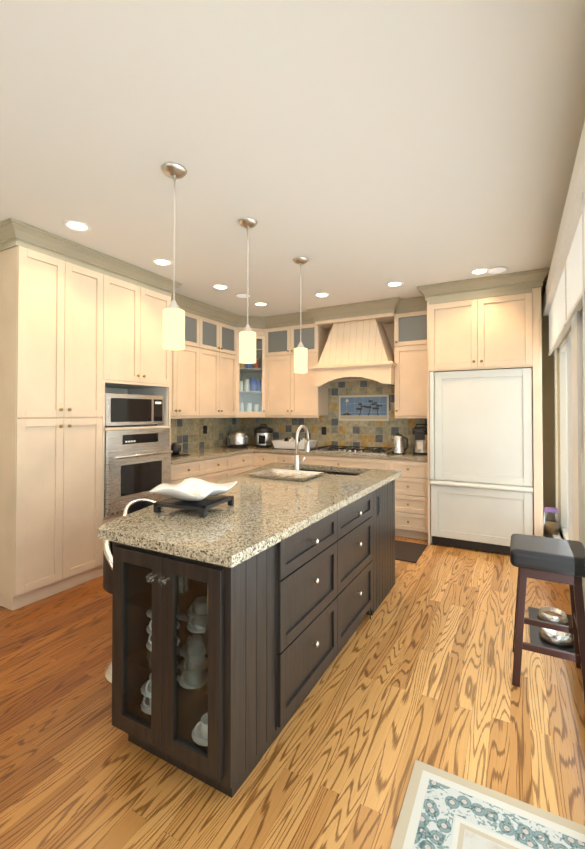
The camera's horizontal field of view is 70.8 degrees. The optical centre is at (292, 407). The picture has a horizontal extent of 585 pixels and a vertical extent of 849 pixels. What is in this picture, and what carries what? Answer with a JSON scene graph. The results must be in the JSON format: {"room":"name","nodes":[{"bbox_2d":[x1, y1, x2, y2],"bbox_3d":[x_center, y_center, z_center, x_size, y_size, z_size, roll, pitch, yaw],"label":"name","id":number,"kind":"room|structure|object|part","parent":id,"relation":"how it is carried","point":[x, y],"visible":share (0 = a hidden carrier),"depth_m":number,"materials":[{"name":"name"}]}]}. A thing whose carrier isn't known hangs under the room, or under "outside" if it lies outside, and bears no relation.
{"room":"kitchen","nodes":[
{"label":"kitchen","id":0,"kind":"room"},
{"bbox_2d":[104,258,171,389],"bbox_3d":[-1.717,-0.757,4.040,0.637,1.062,0.790,0,-1,29],"label":"upper cabinet","id":1,"kind":"object","parent":0,"relation":"attached to","point":[135,356],"depth_m":3.85,"materials":[{"name":"white wood"}]},
{"bbox_2d":[128,294,195,417],"bbox_3d":[-1.452,-0.588,4.815,0.360,1.378,0.823,0,-1,29],"label":"upper cabinet","id":2,"kind":"object","parent":0,"relation":"attached to","point":[179,398],"depth_m":4.81,"materials":[{"name":"white wood"}]},
{"bbox_2d":[203,426,206,433],"bbox_3d":[-1.194,0.308,5.629,0.006,0.110,0.070,0,-1,29],"label":"switch plate","id":3,"kind":"object","parent":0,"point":[205,430],"depth_m":5.62,"materials":[{"name":"black plastic"}]},
{"bbox_2d":[196,302,239,417],"bbox_3d":[-1.100,-0.578,5.445,0.377,1.378,0.859,0,-1,29],"label":"upper cabinet","id":4,"kind":"object","parent":0,"relation":"attached to","point":[217,330],"depth_m":5.34,"materials":[{"name":"white wood"}]},
{"bbox_2d":[240,330,263,413],"bbox_3d":[-0.584,-0.474,5.774,0.310,1.077,0.310,0,-1,29],"label":"upper cabinet","id":5,"kind":"object","parent":0,"relation":"attached to","point":[251,375],"depth_m":5.89,"materials":[{"name":"white wood"}]},
{"bbox_2d":[0,536,584,848],"bbox_3d":[-0.868,1.459,1.929,4.420,0.060,8.250,0,-1,29],"label":"floor","id":6,"kind":"structure","parent":0,"point":[420,667],"depth_m":1.81,"materials":[{"name":"brown wood"}]},
{"bbox_2d":[0,222,107,610],"bbox_3d":[-2.071,0.076,3.377,0.637,2.748,0.690,0,-1,29],"label":"tall cabinet","id":7,"kind":"object","parent":6,"relation":"on","point":[54,291],"depth_m":3.13,"materials":[{"name":"white wood"}]},
{"bbox_3d":[0.113,-1.217,3.838,4.052,0.148,3.722,0,-1,29],"label":"crown moulding","id":8,"kind":"part","parent":7,"relation":"part of","materials":[{"name":"beige wood"}]},
{"bbox_2d":[103,540,112,683],"bbox_3d":[-0.831,1.069,2.303,0.426,0.731,0.426,0,-1,29],"label":"bar stool","id":9,"kind":"object","parent":6,"relation":"on","point":[107,566],"visible":0.21,"depth_m":2.16,"materials":[{"name":"silver metal"}]},
{"bbox_2d":[100,426,175,575],"bbox_3d":[-1.701,0.833,4.007,0.675,1.254,0.790,0,-1,29],"label":"base cabinet","id":10,"kind":"object","parent":6,"relation":"on","point":[137,459],"depth_m":3.76,"materials":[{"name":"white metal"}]},
{"bbox_2d":[105,393,163,426],"bbox_3d":[-1.659,0.032,3.985,0.446,0.300,0.670,0,-1,29],"label":"microwave","id":11,"kind":"object","parent":10,"relation":"in","point":[126,409],"visible":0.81,"depth_m":3.84,"materials":[{"name":"silver metal"}]},
{"bbox_2d":[104,428,172,517],"bbox_3d":[-1.403,0.583,3.849,0.117,0.743,0.738,0,-1,29],"label":"wall oven","id":12,"kind":"object","parent":10,"relation":"in","point":[136,460],"depth_m":3.76,"materials":[{"name":"silver metal"}]},
{"bbox_2d":[176,446,427,481],"bbox_3d":[-0.013,0.570,4.773,2.914,0.039,2.154,0,-1,29],"label":"countertop","id":13,"kind":"structure","parent":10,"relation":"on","point":[222,457],"depth_m":5.01,"materials":[{"name":"beige stone"}]},
{"bbox_2d":[171,442,188,456],"bbox_3d":[-1.401,0.471,4.607,0.260,0.152,0.420,0,-1,29],"label":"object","id":14,"kind":"object","parent":13,"relation":"on","point":[175,448],"visible":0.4,"depth_m":4.63,"materials":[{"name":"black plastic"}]},
{"bbox_2d":[226,431,248,447],"bbox_3d":[-0.766,0.447,5.778,0.286,0.235,0.300,0,-1,29],"label":"toaster","id":15,"kind":"object","parent":13,"relation":"on","point":[236,439],"visible":1,"depth_m":5.67,"materials":[{"name":"silver metal"}]},
{"bbox_2d":[254,424,272,446],"bbox_3d":[-0.420,0.402,5.910,0.280,0.328,0.295,0,-1,29],"label":"pressure cooker","id":16,"kind":"object","parent":13,"relation":"on","point":[263,436],"visible":1,"depth_m":5.81,"materials":[{"name":"silver metal"}]},
{"bbox_2d":[272,437,320,449],"bbox_3d":[0.065,0.488,5.597,0.570,0.147,0.400,0,-1,29],"label":"dish rack","id":17,"kind":"object","parent":13,"relation":"on","point":[287,443],"visible":0.88,"depth_m":5.50,"materials":[{"name":"white plastic"}]},
{"bbox_2d":[315,445,391,454],"bbox_3d":[0.796,0.533,5.204,0.920,0.046,0.470,0,-1,29],"label":"gas cooktop","id":18,"kind":"object","parent":13,"relation":"in","point":[343,449],"depth_m":5.08,"materials":[{"name":"silver metal"}]},
{"bbox_2d":[391,433,408,453],"bbox_3d":[1.270,0.427,4.886,0.215,0.248,0.156,0,-1,29],"label":"kettle","id":19,"kind":"object","parent":13,"relation":"on","point":[398,445],"visible":1,"depth_m":4.84,"materials":[{"name":"silver metal"}]},
{"bbox_2d":[412,424,426,454],"bbox_3d":[1.523,0.374,4.857,0.220,0.352,0.270,0,-1,29],"label":"coffee maker","id":20,"kind":"object","parent":13,"relation":"on","point":[419,437],"visible":0.75,"depth_m":4.78,"materials":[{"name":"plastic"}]},
{"bbox_2d":[123,498,155,515],"bbox_3d":[-1.052,1.081,3.112,0.426,0.731,0.430,0,-1,29],"label":"bar stool","id":21,"kind":"object","parent":6,"relation":"on","point":[134,505],"visible":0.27,"depth_m":3.21,"materials":[{"name":"silver metal"}]},
{"bbox_2d":[176,466,203,483],"bbox_3d":[-1.409,1.028,4.580,0.637,0.880,0.500,0,-1,29],"label":"base cabinet","id":22,"kind":"object","parent":6,"relation":"on","point":[182,472],"depth_m":4.45,"materials":[{"name":"white wood"}]},
{"bbox_2d":[204,466,231,482],"bbox_3d":[-1.156,1.035,5.046,0.637,0.880,0.560,0,-1,29],"label":"base cabinet","id":23,"kind":"object","parent":6,"relation":"on","point":[211,475],"depth_m":4.83,"materials":[{"name":"white wood"}]},
{"bbox_2d":[232,470,247,475],"bbox_3d":[-0.892,1.041,5.460,0.706,0.880,0.540,0,-1,29],"label":"base cabinet","id":24,"kind":"object","parent":6,"relation":"on","point":[234,472],"depth_m":5.22,"materials":[{"name":"white wood"}]},
{"bbox_2d":[98,465,401,797],"bbox_3d":[-0.191,1.000,2.698,1.262,0.881,2.364,0,-1,29],"label":"kitchen island","id":25,"kind":"object","parent":6,"relation":"on","point":[235,626],"depth_m":1.69,"materials":[{"name":"brown wood"}]},
{"bbox_2d":[98,469,397,564],"bbox_3d":[-0.170,0.539,2.668,1.166,0.039,2.290,0,-1,29],"label":"island countertop","id":26,"kind":"structure","parent":25,"relation":"on","point":[263,510],"depth_m":1.92,"materials":[{"name":"beige stone"}]},
{"bbox_2d":[150,478,236,517],"bbox_3d":[-0.490,0.447,2.074,0.310,0.125,0.310,0,-1,21],"label":"bowl","id":27,"kind":"object","parent":26,"relation":"on","point":[202,496],"visible":1,"depth_m":2.02,"materials":[{"name":"white ceramic"}]},
{"bbox_2d":[249,468,323,481],"bbox_3d":[-0.044,0.513,3.134,0.470,0.024,0.350,0,-1,29],"label":"sheet pan","id":28,"kind":"object","parent":26,"relation":"on","point":[287,474],"visible":1,"depth_m":3.16,"materials":[{"name":"silver metal"}]},
{"bbox_2d":[294,425,309,469],"bbox_3d":[0.104,0.340,3.426,0.109,0.382,0.246,0,-1,29],"label":"faucet","id":29,"kind":"object","parent":26,"relation":"on","point":[307,449],"depth_m":3.35,"materials":[{"name":"silver metal"}]},
{"bbox_2d":[292,469,361,473],"bbox_3d":[0.258,0.668,3.509,0.764,0.192,0.424,0,-1,29],"label":"sink","id":30,"kind":"object","parent":26,"relation":"in","point":[327,471],"depth_m":3.65,"materials":[{"name":"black metal"}]},
{"bbox_2d":[395,540,426,562],"bbox_3d":[0.872,1.459,4.324,0.950,0.009,0.580,0,-1,29],"label":"kitchen mat","id":31,"kind":"object","parent":6,"relation":"on","point":[408,551],"visible":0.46,"depth_m":4.17,"materials":[{"name":"brown fabric"}]},
{"bbox_2d":[395,462,427,539],"bbox_3d":[1.411,1.032,4.855,0.497,0.880,0.637,0,-1,29],"label":"base cabinet","id":32,"kind":"object","parent":6,"relation":"on","point":[411,491],"depth_m":4.55,"materials":[{"name":"white wood"}]},
{"bbox_2d":[428,366,535,554],"bbox_3d":[2.038,0.547,4.444,0.941,1.838,0.720,0,-1,29],"label":"refrigerator","id":33,"kind":"object","parent":6,"relation":"on","point":[482,457],"depth_m":4.15,"materials":[{"name":"white wood"}]},
{"bbox_2d":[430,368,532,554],"bbox_3d":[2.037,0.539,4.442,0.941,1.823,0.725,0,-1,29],"label":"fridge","id":34,"kind":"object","parent":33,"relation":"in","point":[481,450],"depth_m":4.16,"materials":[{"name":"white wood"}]},
{"bbox_2d":[390,760,584,848],"bbox_3d":[0.276,1.402,0.517,0.700,0.011,2.200,0,-1,29],"label":"rug","id":35,"kind":"object","parent":6,"relation":"on","point":[441,809],"visible":1,"depth_m":1.40,"materials":[{"name":"fabric"}]},
{"bbox_2d":[510,534,584,701],"bbox_3d":[1.370,1.086,2.204,0.355,0.695,0.366,0,-1,29],"label":"stool","id":36,"kind":"object","parent":6,"relation":"on","point":[556,560],"visible":1,"depth_m":2.11,"materials":[{"name":"brown wood"}]},
{"bbox_3d":[1.370,0.785,2.208,0.355,0.094,0.360,0,-1,29],"label":"seat","id":37,"kind":"part","parent":36,"relation":"part of","materials":[{"name":"black leather"}]},
{"bbox_2d":[544,507,558,534],"bbox_3d":[2.543,1.114,4.047,0.124,0.249,0.120,0,-1,29],"label":"jar","id":38,"kind":"object","parent":6,"relation":"on","point":[551,527],"visible":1,"depth_m":4.02,"materials":[{"name":"clear glass"}]},
{"bbox_2d":[528,606,574,653],"bbox_3d":[1.681,1.406,2.651,0.270,0.067,0.550,0,-1,29],"label":"pet bowls","id":39,"kind":"object","parent":6,"relation":"on","point":[553,639],"visible":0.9,"depth_m":2.58,"materials":[{"name":"silver metal"}]},
{"bbox_2d":[0,0,584,316],"bbox_3d":[-0.868,-1.351,1.970,4.420,0.060,8.250,0,-1,29],"label":"ceiling","id":40,"kind":"structure","parent":0,"point":[355,151],"depth_m":2.01,"materials":[{"name":"white paint"}]},
{"bbox_2d":[62,220,91,231],"bbox_3d":[-1.548,-1.301,2.960,0.190,0.006,0.190,0,-1,29],"label":"recessed light","id":41,"kind":"object","parent":40,"relation":"in","point":[76,226],"visible":0.98,"depth_m":2.96,"materials":[{"name":"white"}]},
{"bbox_2d":[151,258,172,265],"bbox_3d":[-1.161,-1.290,3.671,0.190,0.006,0.190,0,-1,29],"label":"recessed light","id":42,"kind":"object","parent":40,"relation":"in","point":[161,262],"visible":0.98,"depth_m":3.68,"materials":[{"name":"white glass"}]},
{"bbox_2d":[162,163,186,349],"bbox_3d":[-0.654,-0.818,2.273,0.136,0.993,0.136,0,-1,29],"label":"pendant light","id":43,"kind":"object","parent":40,"relation":"hanging from","point":[173,326],"visible":1,"depth_m":2.23,"materials":[{"name":"white glass"}]},
{"bbox_2d":[211,284,228,289],"bbox_3d":[-0.769,-1.280,4.392,0.190,0.006,0.190,0,-1,29],"label":"recessed light","id":44,"kind":"object","parent":40,"relation":"in","point":[220,287],"visible":0.98,"depth_m":4.39,"materials":[{"name":"white"}]},
{"bbox_2d":[235,293,251,297],"bbox_3d":[-0.561,-1.275,4.711,0.190,0.004,0.190,0,-1,29],"label":"ceiling speaker","id":45,"kind":"object","parent":40,"relation":"attached to","point":[241,295],"visible":1,"depth_m":4.69,"materials":[{"name":"white paint"}]},
{"bbox_2d":[238,218,257,363],"bbox_3d":[-0.315,-0.808,2.897,0.136,0.993,0.136,0,-1,29],"label":"pendant light","id":46,"kind":"object","parent":40,"relation":"hanging from","point":[247,344],"visible":0.98,"depth_m":2.85,"materials":[{"name":"white glass"}]},
{"bbox_2d":[253,302,267,306],"bbox_3d":[-0.392,-1.270,5.086,0.190,0.006,0.190,0,-1,29],"label":"recessed light","id":47,"kind":"object","parent":40,"relation":"in","point":[260,304],"visible":1,"depth_m":5.10,"materials":[{"name":"white"}]},
{"bbox_2d":[293,257,307,372],"bbox_3d":[0.072,-0.798,3.608,0.136,0.993,0.136,0,-1,29],"label":"pendant light","id":48,"kind":"object","parent":40,"relation":"hanging from","point":[300,358],"visible":0.98,"depth_m":3.56,"materials":[{"name":"white glass"}]},
{"bbox_2d":[314,293,329,297],"bbox_3d":[0.337,-1.276,4.689,0.190,0.006,0.190,0,-1,29],"label":"recessed light","id":49,"kind":"object","parent":40,"relation":"in","point":[321,295],"visible":1,"depth_m":4.70,"materials":[{"name":"white"}]},
{"bbox_2d":[386,281,403,286],"bbox_3d":[1.066,-1.281,4.293,0.190,0.006,0.190,0,-1,29],"label":"recessed light","id":50,"kind":"object","parent":40,"relation":"in","point":[395,284],"visible":0.96,"depth_m":4.29,"materials":[{"name":"white glass"}]},
{"bbox_2d":[469,268,490,274],"bbox_3d":[1.778,-1.287,3.906,0.190,0.006,0.190,0,-1,29],"label":"recessed light","id":51,"kind":"object","parent":40,"relation":"in","point":[479,271],"visible":1,"depth_m":3.91,"materials":[{"name":"white"}]},
{"bbox_2d":[485,267,507,273],"bbox_3d":[1.920,-1.287,3.875,0.190,0.004,0.190,0,-1,29],"label":"ceiling speaker","id":52,"kind":"object","parent":40,"relation":"attached to","point":[494,270],"visible":1,"depth_m":3.87,"materials":[{"name":"white paint"}]},
{"bbox_2d":[252,294,554,535],"bbox_3d":[1.112,0.106,5.466,4.240,2.750,0.120,0,-1,29],"label":"wall","id":53,"kind":"structure","parent":0,"point":[548,429],"depth_m":4.49,"materials":[{"name":"beige paint"}]},
{"bbox_2d":[260,314,295,417],"bbox_3d":[-0.125,-0.572,5.862,0.511,1.378,0.377,0,-1,29],"label":"upper cabinet","id":54,"kind":"object","parent":53,"relation":"attached to","point":[279,331],"depth_m":5.72,"materials":[{"name":"white wood"}]},
{"bbox_2d":[296,310,327,417],"bbox_3d":[0.207,-0.575,5.691,0.475,1.378,0.360,0,-1,29],"label":"upper cabinet","id":55,"kind":"object","parent":53,"relation":"attached to","point":[311,386],"depth_m":5.50,"materials":[{"name":"white wood"}]},
{"bbox_2d":[322,427,325,434],"bbox_3d":[0.439,0.330,5.743,0.070,0.110,0.006,0,-1,29],"label":"switch plate","id":56,"kind":"object","parent":53,"relation":"attached to","point":[323,428],"depth_m":5.74,"materials":[{"name":"black plastic"}]},
{"bbox_2d":[309,312,396,387],"bbox_3d":[0.818,-0.695,5.263,1.080,0.855,0.532,0,-1,29],"label":"range hood","id":57,"kind":"object","parent":53,"relation":"attached to","point":[352,348],"depth_m":5.15,"materials":[{"name":"beige wood"}]},
{"bbox_2d":[339,395,388,420],"bbox_3d":[0.938,0.011,5.472,0.690,0.340,0.011,0,-1,29],"label":"tile mural","id":58,"kind":"object","parent":53,"relation":"attached to","point":[363,407],"visible":1,"depth_m":5.46,"materials":[{"name":"blue tile"}]},
{"bbox_2d":[392,294,427,417],"bbox_3d":[1.503,-0.585,4.994,0.447,1.378,0.347,0,-1,29],"label":"upper cabinet","id":59,"kind":"object","parent":53,"relation":"attached to","point":[409,375],"depth_m":4.85,"materials":[{"name":"white wood"}]},
{"bbox_2d":[428,270,539,373],"bbox_3d":[2.067,-0.830,4.463,1.006,0.903,0.747,0,-1,29],"label":"upper cabinet","id":60,"kind":"object","parent":53,"relation":"attached to","point":[453,365],"depth_m":4.12,"materials":[{"name":"white wood"}]},
{"bbox_2d":[557,305,584,606],"bbox_3d":[1.004,0.040,0.933,0.140,2.750,7.950,0,-1,29],"label":"wall","id":61,"kind":"structure","parent":0,"point":[582,423],"depth_m":2.66,"materials":[{"name":"beige paint"}]},
{"bbox_2d":[548,266,566,355],"bbox_3d":[2.276,-0.760,3.560,0.018,0.435,1.600,0,-1,29],"label":"window blind","id":62,"kind":"object","parent":61,"relation":"attached to","point":[557,320],"visible":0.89,"depth_m":3.31,"materials":[{"name":"white fabric"}]},
{"bbox_2d":[543,120,584,585],"bbox_3d":[0.944,0.110,0.964,0.235,2.610,7.944,0,-1,29],"label":"trim","id":63,"kind":"structure","parent":61,"relation":"attached to","point":[569,223],"depth_m":2.88,"materials":[{"name":"white wood"}]},
{"bbox_2d":[566,351,567,527],"bbox_3d":[1.169,0.396,1.225,0.006,1.975,6.510,0,-1,29],"label":"window","id":64,"kind":"structure","parent":63,"relation":"in","point":[566,439],"depth_m":4.04,"materials":[{"name":"grey"}]},
{"bbox_2d":[565,205,584,324],"bbox_3d":[0.652,-0.803,0.573,0.018,0.435,5.040,0,-1,29],"label":"door blind","id":65,"kind":"object","parent":61,"relation":"attached to","point":[574,295],"visible":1,"depth_m":2.37,"materials":[{"name":"white fabric"}]},
{"bbox_2d":[582,193,584,481],"bbox_3d":[1.363,0.035,1.918,0.005,2.073,0.030,0,-1,29],"label":"blind cord","id":66,"kind":"object","parent":65,"relation":"hanging from","point":[583,279],"visible":1,"depth_m":1.92,"materials":[{"name":"white fabric"}]}
]}

